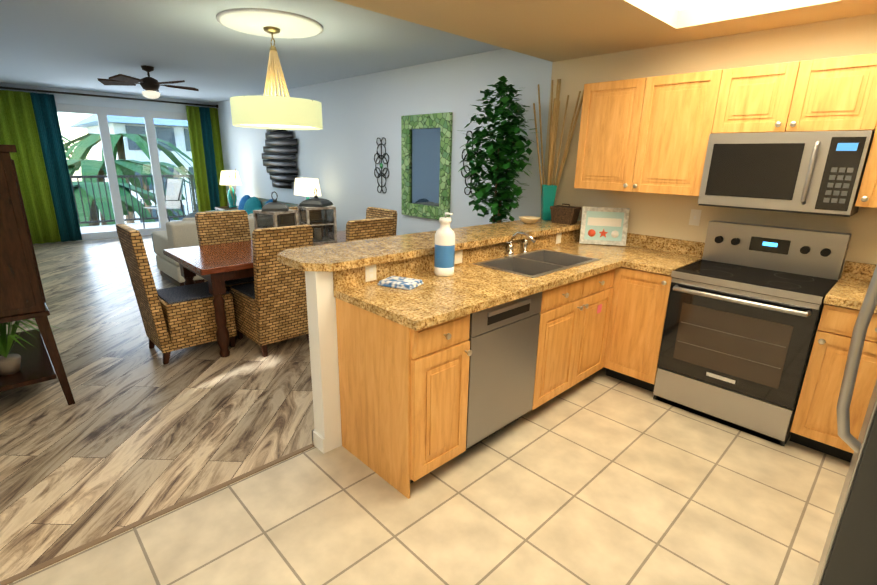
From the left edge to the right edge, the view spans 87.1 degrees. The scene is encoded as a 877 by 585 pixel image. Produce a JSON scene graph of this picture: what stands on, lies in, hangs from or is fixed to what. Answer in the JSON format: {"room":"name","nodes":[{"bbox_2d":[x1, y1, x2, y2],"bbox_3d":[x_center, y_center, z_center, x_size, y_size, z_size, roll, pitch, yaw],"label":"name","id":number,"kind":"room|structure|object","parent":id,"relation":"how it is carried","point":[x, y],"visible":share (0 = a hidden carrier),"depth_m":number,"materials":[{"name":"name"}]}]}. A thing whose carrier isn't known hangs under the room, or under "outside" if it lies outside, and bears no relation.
{"room":"kitchen","nodes":[
{"label":"kitchen","id":0,"kind":"room"},
{"bbox_2d":[0,83,215,112],"bbox_3d":[-6.159,-2.351,8.489,4.550,2.680,0.200,-14,22,-42],"label":"wall","id":1,"kind":"structure","parent":0,"point":[109,102],"depth_m":8.29,"materials":[{"name":"white paint"}]},
{"bbox_2d":[33,241,71,244],"bbox_3d":[-6.116,-1.083,8.773,4.137,0.090,0.012,-14,22,-42],"label":"baseboard","id":2,"kind":"structure","parent":1,"relation":"attached to","point":[51,243],"depth_m":8.12,"materials":[{"name":"white paint"}]},
{"bbox_2d":[0,86,217,107],"bbox_3d":[-6.006,-3.437,8.064,4.150,0.060,0.128,-14,22,-42],"label":"curtain rod","id":3,"kind":"object","parent":1,"relation":"attached to","point":[12,88],"visible":0.98,"depth_m":8.11,"materials":[{"name":"brown metal"}]},
{"bbox_2d":[0,90,81,243],"bbox_3d":[-6.959,-1.986,7.502,1.503,2.438,0.067,-14,22,-42],"label":"curtain","id":4,"kind":"object","parent":3,"relation":"hanging from","point":[30,129],"visible":0.9,"depth_m":7.74,"materials":[{"name":"green fabric"}]},
{"bbox_2d":[186,106,227,211],"bbox_3d":[-4.755,-2.539,9.563,0.598,2.438,0.065,-14,22,-42],"label":"curtain","id":5,"kind":"object","parent":3,"relation":"hanging from","point":[205,142],"visible":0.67,"depth_m":9.48,"materials":[{"name":"green fabric"}]},
{"bbox_2d":[56,103,197,240],"bbox_3d":[-5.814,-2.267,8.835,2.320,2.340,0.080,-14,22,-42],"label":"door frame","id":6,"kind":"structure","parent":1,"relation":"attached to","point":[102,113],"depth_m":8.71,"materials":[{"name":"white"}]},
{"bbox_2d":[0,235,314,580],"bbox_3d":[-3.624,-0.046,5.721,5.450,0.100,8.710,-14,22,-42],"label":"floor","id":7,"kind":"structure","parent":0,"point":[137,430],"depth_m":2.86,"materials":[{"name":"brown wood"}]},
{"bbox_2d":[0,144,74,404],"bbox_3d":[-2.944,-0.137,3.038,0.595,1.600,1.257,-14,22,-42],"label":"hutch","id":8,"kind":"object","parent":7,"relation":"on","point":[26,357],"visible":1,"depth_m":2.76,"materials":[{"name":"brown wood"}]},
{"bbox_2d":[0,318,61,374],"bbox_3d":[-2.737,0.303,2.941,0.587,0.416,0.646,-14,22,-42],"label":"fern plant","id":9,"kind":"object","parent":8,"relation":"on","point":[36,361],"depth_m":2.92,"materials":[{"name":"green plant"}]},
{"bbox_2d":[0,444,313,584],"bbox_3d":[-1.633,1.095,1.749,2.570,0.005,0.028,-14,22,-42],"label":"threshold strip","id":10,"kind":"object","parent":7,"relation":"on","point":[18,576],"depth_m":2.04,"materials":[{"name":"brown wood"}]},
{"bbox_2d":[116,224,236,364],"bbox_3d":[-2.092,-0.032,3.730,0.644,1.045,0.480,-14,22,-42],"label":"dining chair","id":11,"kind":"object","parent":7,"relation":"on","point":[177,318],"visible":0.92,"depth_m":3.57,"materials":[{"name":"wicker"}]},
{"bbox_2d":[152,208,261,285],"bbox_3d":[-2.794,-0.680,6.196,1.610,0.885,0.940,-14,22,-42],"label":"sofa","id":12,"kind":"object","parent":7,"relation":"on","point":[179,234],"visible":0.29,"depth_m":5.50,"materials":[{"name":"beige fabric"}]},
{"bbox_2d":[184,211,197,217],"bbox_3d":[-3.018,-0.796,5.802,0.460,0.460,0.175,-14,34,-42],"label":"pillow","id":13,"kind":"object","parent":12,"relation":"on","point":[191,215],"depth_m":5.65,"materials":[{"name":"white fabric"}]},
{"bbox_2d":[195,210,253,292],"bbox_3d":[-1.896,-0.217,4.383,0.480,1.045,0.644,-14,22,-42],"label":"dining chair","id":14,"kind":"object","parent":7,"relation":"on","point":[216,227],"visible":0.21,"depth_m":4.41,"materials":[{"name":"wicker"}]},
{"bbox_2d":[215,169,241,209],"bbox_3d":[-3.926,-1.686,8.800,0.500,1.320,0.500,-14,22,-42],"label":"table lamp","id":15,"kind":"object","parent":7,"relation":"on","point":[229,178],"visible":0.38,"depth_m":8.60,"materials":[{"name":"white fabric"}]},
{"bbox_2d":[204,195,298,213],"bbox_3d":[-3.146,-1.179,7.877,1.000,0.893,1.930,-14,22,-42],"label":"couch","id":16,"kind":"object","parent":7,"relation":"on","point":[248,204],"visible":0.17,"depth_m":7.87,"materials":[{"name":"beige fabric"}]},
{"bbox_2d":[238,195,249,209],"bbox_3d":[-3.421,-1.504,8.174,0.460,0.460,0.175,17,8,43],"label":"pillow","id":17,"kind":"object","parent":16,"relation":"on","point":[242,204],"depth_m":8.08,"materials":[{"name":"blue fabric"}]},
{"bbox_2d":[243,197,261,213],"bbox_3d":[-3.192,-1.416,7.923,0.460,0.460,0.175,12,5,33],"label":"pillow","id":18,"kind":"object","parent":16,"relation":"on","point":[250,203],"depth_m":7.84,"materials":[{"name":"teal fabric"}]},
{"bbox_2d":[163,230,345,356],"bbox_3d":[-1.403,-0.070,4.415,1.860,0.765,0.980,-14,22,-42],"label":"dining table","id":19,"kind":"object","parent":7,"relation":"on","point":[216,266],"visible":0.5,"depth_m":3.68,"materials":[{"name":"brown wood"}]},
{"bbox_2d":[253,192,297,228],"bbox_3d":[-1.462,-0.655,4.158,0.318,0.497,0.318,10,18,27],"label":"lantern","id":20,"kind":"object","parent":19,"relation":"on","point":[274,213],"visible":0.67,"depth_m":4.07,"materials":[{"name":"beige wood"}]},
{"bbox_2d":[297,188,336,244],"bbox_3d":[-1.167,-0.738,4.431,0.336,0.514,0.336,-9,19,-31],"label":"lantern","id":21,"kind":"object","parent":19,"relation":"on","point":[317,214],"visible":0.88,"depth_m":4.35,"materials":[{"name":"beige wood"}]},
{"bbox_2d":[230,224,312,356],"bbox_3d":[-1.407,-0.067,3.899,0.480,1.045,0.644,-14,22,-42],"label":"dining chair","id":22,"kind":"object","parent":7,"relation":"on","point":[270,304],"visible":0.92,"depth_m":3.68,"materials":[{"name":"wicker"}]},
{"bbox_2d":[346,217,392,241],"bbox_3d":[-0.818,-0.214,4.450,0.480,1.045,0.644,-14,22,-42],"label":"dining chair","id":23,"kind":"object","parent":7,"relation":"on","point":[362,229],"visible":0.17,"depth_m":4.08,"materials":[{"name":"wicker"}]},
{"bbox_2d":[366,207,396,235],"bbox_3d":[-0.831,-0.347,4.908,0.644,1.045,0.480,-14,22,-42],"label":"dining chair","id":24,"kind":"object","parent":7,"relation":"on","point":[373,212],"visible":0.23,"depth_m":4.90,"materials":[{"name":"wicker"}]},
{"bbox_2d":[457,76,536,222],"bbox_3d":[0.539,-0.749,4.266,0.638,2.229,0.844,-14,22,-42],"label":"ficus tree","id":25,"kind":"object","parent":7,"relation":"on","point":[511,144],"visible":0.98,"depth_m":4.00,"materials":[{"name":"green plant"}]},
{"bbox_2d":[0,0,503,102],"bbox_3d":[-3.337,-2.728,5.365,4.550,0.100,8.250,-14,22,-42],"label":"ceiling","id":26,"kind":"structure","parent":0,"point":[83,45],"depth_m":4.47,"materials":[{"name":"grey paint"}]},
{"bbox_2d":[97,65,198,98],"bbox_3d":[-3.533,-2.584,5.690,1.032,0.364,1.073,-14,22,-42],"label":"ceiling fan","id":27,"kind":"object","parent":26,"relation":"hanging from","point":[150,85],"visible":1,"depth_m":5.60,"materials":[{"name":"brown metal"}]},
{"bbox_2d":[216,8,322,38],"bbox_3d":[-1.333,-2.127,3.685,0.800,0.034,0.800,-14,22,-42],"label":"ceiling medallion","id":28,"kind":"object","parent":26,"relation":"attached to","point":[255,21],"visible":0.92,"depth_m":3.57,"materials":[{"name":"white paint"}]},
{"bbox_2d":[230,27,322,129],"bbox_3d":[-1.341,-1.752,3.793,0.720,0.744,0.720,-14,22,-42],"label":"pendant light","id":29,"kind":"object","parent":28,"relation":"hanging from","point":[278,111],"visible":1,"depth_m":3.63,"materials":[{"name":"fabric"},{"name":"aged brass"}]},
{"bbox_2d":[294,178,320,199],"bbox_3d":[-1.912,-1.037,6.817,0.500,1.261,0.500,-14,22,-42],"label":"table lamp","id":30,"kind":"object","parent":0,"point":[306,187],"visible":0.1,"depth_m":6.57,"materials":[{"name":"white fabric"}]},
{"bbox_2d":[305,271,341,452],"bbox_3d":[0.289,0.145,3.320,2.615,1.030,0.108,-14,22,-42],"label":"wall","id":31,"kind":"structure","parent":0,"point":[321,314],"depth_m":2.43,"materials":[{"name":"white paint"}]},
{"bbox_2d":[312,429,324,453],"bbox_3d":[0.271,0.596,3.451,2.627,0.090,0.120,-14,22,-42],"label":"baseboard","id":32,"kind":"structure","parent":31,"relation":"attached to","point":[318,440],"depth_m":2.56,"materials":[{"name":"white paint"}]},
{"bbox_2d":[365,264,376,281],"bbox_3d":[-0.362,-0.104,2.472,0.070,0.085,0.004,-14,22,-42],"label":"electrical outlet plate","id":33,"kind":"object","parent":31,"relation":"attached to","point":[370,270],"depth_m":2.47,"materials":[{"name":"white plastic"}]},
{"bbox_2d":[454,250,462,263],"bbox_3d":[0.127,-0.227,2.928,0.070,0.085,0.004,-14,22,-42],"label":"electrical outlet plate","id":34,"kind":"object","parent":31,"relation":"attached to","point":[458,254],"depth_m":2.92,"materials":[{"name":"white plastic"}]},
{"bbox_2d":[556,233,561,243],"bbox_3d":[0.969,-0.437,3.713,0.070,0.085,0.004,-14,22,-42],"label":"electrical outlet plate","id":35,"kind":"object","parent":31,"relation":"attached to","point":[558,237],"depth_m":3.71,"materials":[{"name":"white plastic"}]},
{"bbox_2d":[216,48,552,234],"bbox_3d":[-1.799,-1.881,7.185,0.200,2.680,8.250,-14,22,-42],"label":"wall","id":36,"kind":"structure","parent":0,"point":[361,114],"depth_m":5.78,"materials":[{"name":"white paint"}]},
{"bbox_2d":[261,129,297,188],"bbox_3d":[-2.740,-2.311,7.845,0.088,1.024,1.355,-14,22,-42],"label":"sculpture","id":37,"kind":"object","parent":36,"relation":"attached to","point":[275,147],"visible":0.9,"depth_m":7.72,"materials":[{"name":"grey metal"}]},
{"bbox_2d":[374,137,388,192],"bbox_3d":[-0.738,-1.633,5.940,0.022,0.690,0.315,-14,22,-42],"label":"artwork","id":38,"kind":"object","parent":36,"relation":"attached to","point":[381,164],"visible":0.96,"depth_m":5.93,"materials":[{"name":"grey metal"}]},
{"bbox_2d":[401,112,452,219],"bbox_3d":[-0.156,-1.452,5.362,0.035,1.160,0.820,-14,22,-42],"label":"mirror","id":39,"kind":"object","parent":36,"relation":"attached to","point":[426,146],"visible":0.92,"depth_m":5.34,"materials":[{"name":"tile"}]},
{"bbox_2d":[461,131,481,195],"bbox_3d":[0.347,-1.356,4.852,0.022,0.657,0.300,-14,22,-42],"label":"artwork","id":40,"kind":"object","parent":36,"relation":"attached to","point":[475,152],"visible":0.42,"depth_m":4.90,"materials":[{"name":"grey metal"}]},
{"bbox_2d":[7,367,849,584],"bbox_3d":[0.508,1.238,1.601,5.400,0.100,3.240,-14,22,-42],"label":"floor","id":41,"kind":"structure","parent":0,"point":[600,477],"depth_m":2.12,"materials":[{"name":"beige tile"}]},
{"bbox_2d":[336,298,471,498],"bbox_3d":[-0.194,0.478,2.409,0.372,0.880,0.607,-14,22,-42],"label":"base cabinet","id":42,"kind":"object","parent":41,"relation":"on","point":[403,399],"depth_m":2.21,"materials":[{"name":"brown wood"}]},
{"bbox_2d":[456,292,541,456],"bbox_3d":[0.160,0.394,2.733,0.598,0.875,0.611,-14,22,-42],"label":"dishwasher","id":43,"kind":"object","parent":41,"relation":"on","point":[503,339],"visible":0.52,"depth_m":2.48,"materials":[{"name":"grey metal"}]},
{"bbox_2d":[518,280,579,418],"bbox_3d":[0.556,0.290,3.108,0.508,0.880,0.607,-14,22,-42],"label":"base cabinet","id":44,"kind":"object","parent":41,"relation":"on","point":[557,326],"depth_m":2.84,"materials":[{"name":"brown wood"}]},
{"bbox_2d":[568,267,619,388],"bbox_3d":[0.855,0.221,3.366,0.526,0.880,0.638,-14,22,-42],"label":"base cabinet","id":45,"kind":"object","parent":41,"relation":"on","point":[597,292],"depth_m":3.15,"materials":[{"name":"brown wood"}]},
{"bbox_2d":[277,218,660,330],"bbox_3d":[0.403,-0.199,3.071,2.658,0.371,1.080,-14,22,-42],"label":"countertop","id":46,"kind":"structure","parent":45,"relation":"on","point":[504,262],"depth_m":2.65,"materials":[{"name":"stone"}]},
{"bbox_2d":[378,276,423,289],"bbox_3d":[-0.201,-0.053,2.462,0.200,0.024,0.150,9,18,25],"label":"folded towel","id":47,"kind":"object","parent":46,"relation":"on","point":[398,282],"visible":0.96,"depth_m":2.43,"materials":[{"name":"fabric"}]},
{"bbox_2d":[434,212,454,276],"bbox_3d":[0.036,-0.280,2.653,0.116,0.361,0.116,-14,22,-42],"label":"bottle","id":48,"kind":"object","parent":46,"relation":"on","point":[444,257],"visible":0.98,"depth_m":2.62,"materials":[{"name":"white plastic"}]},
{"bbox_2d":[506,232,535,255],"bbox_3d":[0.608,-0.336,3.215,0.264,0.181,0.234,-14,22,-42],"label":"faucet","id":49,"kind":"object","parent":46,"relation":"on","point":[516,243],"depth_m":3.29,"materials":[{"name":"silver metal"}]},
{"bbox_2d":[519,216,539,223],"bbox_3d":[0.754,-0.599,3.825,0.177,0.050,0.180,-14,22,-42],"label":"decorative bowl","id":50,"kind":"object","parent":46,"relation":"on","point":[529,219],"visible":1,"depth_m":3.79,"materials":[{"name":"beige ceramic"}]},
{"bbox_2d":[473,249,599,277],"bbox_3d":[0.671,-0.116,3.120,0.800,0.194,0.470,-14,22,-42],"label":"sink","id":51,"kind":"object","parent":46,"relation":"in","point":[539,263],"depth_m":3.17,"materials":[{"name":"silver metal"}]},
{"bbox_2d":[533,79,583,219],"bbox_3d":[0.978,-1.204,3.945,0.188,1.154,0.471,-14,22,-42],"label":"bamboo","id":52,"kind":"object","parent":46,"relation":"on","point":[548,191],"visible":0.98,"depth_m":3.95,"materials":[{"name":"brown wood"}]},
{"bbox_2d":[550,204,580,223],"bbox_3d":[1.067,-0.667,3.888,0.210,0.159,0.160,13,20,35],"label":"basket","id":53,"kind":"object","parent":46,"relation":"on","point":[562,214],"visible":1,"depth_m":3.84,"materials":[{"name":"brown wicker"}]},
{"bbox_2d":[579,206,629,245],"bbox_3d":[1.343,-0.539,3.746,0.360,0.300,0.071,5,17,12],"label":"sign frame","id":54,"kind":"object","parent":46,"relation":"on","point":[604,225],"visible":0.98,"depth_m":3.74,"materials":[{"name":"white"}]},
{"bbox_2d":[604,267,672,391],"bbox_3d":[1.557,0.223,3.410,0.693,0.880,0.395,-14,22,-42],"label":"base cabinet","id":55,"kind":"object","parent":41,"relation":"on","point":[639,308],"depth_m":3.19,"materials":[{"name":"brown wood"}]},
{"bbox_2d":[625,237,704,275],"bbox_3d":[1.614,-0.266,3.259,0.638,0.143,0.317,-14,22,-42],"label":"countertop","id":56,"kind":"structure","parent":55,"relation":"on","point":[662,255],"depth_m":3.38,"materials":[{"name":"stone"}]},
{"bbox_2d":[653,220,850,445],"bbox_3d":[1.954,0.201,2.959,0.718,1.190,0.754,-14,22,-42],"label":"range","id":57,"kind":"object","parent":41,"relation":"on","point":[744,310],"visible":1,"depth_m":2.81,"materials":[{"name":"grey metal"}]},
{"bbox_2d":[789,304,876,462],"bbox_3d":[2.434,0.480,2.588,0.626,0.880,0.528,-14,22,-42],"label":"base cabinet","id":58,"kind":"object","parent":41,"relation":"on","point":[814,424],"depth_m":2.47,"materials":[{"name":"brown wood"}]},
{"bbox_2d":[823,261,876,312],"bbox_3d":[2.662,0.056,2.224,0.638,0.143,1.167,-14,22,-42],"label":"countertop","id":59,"kind":"structure","parent":58,"relation":"on","point":[850,290],"depth_m":2.62,"materials":[{"name":"stone"}]},
{"bbox_2d":[813,265,876,584],"bbox_3d":[1.558,0.543,1.119,0.888,1.545,0.956,-14,22,-42],"label":"refrigerator","id":60,"kind":"object","parent":41,"relation":"on","point":[849,555],"visible":1,"depth_m":1.08,"materials":[{"name":"grey metal"}]},
{"bbox_2d":[334,0,553,61],"bbox_3d":[-0.880,-1.648,2.166,5.200,0.290,0.020,-14,22,-42],"label":"ceiling soffit","id":61,"kind":"structure","parent":0,"point":[436,28],"depth_m":3.00,"materials":[{"name":"white paint"}]},
{"bbox_2d":[339,0,876,61],"bbox_3d":[0.300,-1.274,1.001,5.200,0.270,3.380,-14,22,-42],"label":"ceiling","id":62,"kind":"structure","parent":0,"point":[556,30],"depth_m":2.77,"materials":[{"name":"beige"}]},
{"bbox_2d":[540,13,876,279],"bbox_3d":[2.281,-0.609,3.081,0.200,2.690,3.600,-14,22,-42],"label":"wall","id":63,"kind":"structure","parent":0,"point":[660,215],"depth_m":3.25,"materials":[{"name":"beige paint"}]},
{"bbox_2d":[574,69,725,195],"bbox_3d":[1.522,-1.121,3.338,0.356,0.760,0.922,-14,22,-42],"label":"upper cabinet","id":64,"kind":"object","parent":63,"relation":"attached to","point":[647,135],"depth_m":3.17,"materials":[{"name":"brown wood"}]},
{"bbox_2d":[689,209,701,225],"bbox_3d":[1.877,-0.549,3.376,0.005,0.115,0.070,-14,22,-42],"label":"electrical outlet plate","id":65,"kind":"object","parent":63,"relation":"attached to","point":[695,215],"depth_m":3.37,"materials":[{"name":"white plastic"}]},
{"bbox_2d":[714,53,876,133],"bbox_3d":[2.112,-1.128,2.705,0.356,0.370,0.764,-14,22,-42],"label":"upper cabinet","id":66,"kind":"object","parent":63,"relation":"attached to","point":[836,93],"depth_m":2.56,"materials":[{"name":"brown wood"}]},
{"bbox_2d":[698,130,874,216],"bbox_3d":[2.070,-0.727,2.787,0.447,0.440,0.754,-14,22,-42],"label":"over-the-range microwave","id":67,"kind":"object","parent":66,"relation":"attached to","point":[820,173],"visible":1,"depth_m":2.62,"materials":[{"name":"grey metal"}]},
{"bbox_2d":[855,133,876,207],"bbox_3d":[2.567,-0.799,2.305,0.356,0.760,0.558,-14,22,-42],"label":"upper cabinet","id":68,"kind":"object","parent":63,"relation":"attached to","point":[867,194],"depth_m":2.42,"materials":[{"name":"brown wood"}]},
{"label":"outside","id":69,"kind":"structure","parent":0,"visible":0},
{"bbox_3d":[-58.019,-9.055,65.264,240.000,0.200,147.900,-14,22,-42],"label":"ground","id":70,"kind":"structure","parent":69,"visible":0},
{"bbox_2d":[62,133,193,226],"bbox_3d":[-13.397,-0.806,18.922,11.272,11.631,17.063,-14,22,-42],"label":"palm trees","id":71,"kind":"object","parent":70,"relation":"on","point":[93,167],"depth_m":15.88,"materials":[{"name":"green plant"}]},
{"bbox_2d":[69,114,198,223],"bbox_3d":[-19.293,-6.887,34.416,10.500,14.400,11.000,-14,22,-42],"label":"condo","id":72,"kind":"structure","parent":70,"relation":"on","point":[159,132],"depth_m":29.09,"materials":[{"name":"white"}]},
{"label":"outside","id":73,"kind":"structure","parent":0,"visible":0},
{"bbox_2d":[80,220,181,232],"bbox_3d":[-6.881,-1.188,9.723,6.350,0.230,2.000,-14,22,-42],"label":"balcony slab","id":74,"kind":"object","parent":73,"point":[111,228],"depth_m":10.19,"materials":[{"name":"beige concrete"}]},
{"bbox_2d":[70,175,198,223],"bbox_3d":[-7.476,-2.009,10.140,6.350,1.090,0.060,-14,22,-42],"label":"balcony railing","id":75,"kind":"object","parent":74,"relation":"on","point":[192,186],"depth_m":10.57,"materials":[{"name":"grey metal"}]},
{"bbox_2d":[140,178,184,228],"bbox_3d":[-6.009,-1.947,10.099,0.568,1.056,0.714,9,18,25],"label":"patio chair","id":76,"kind":"object","parent":74,"relation":"on","point":[170,187],"depth_m":10.24,"materials":[{"name":"grey"}]}
]}

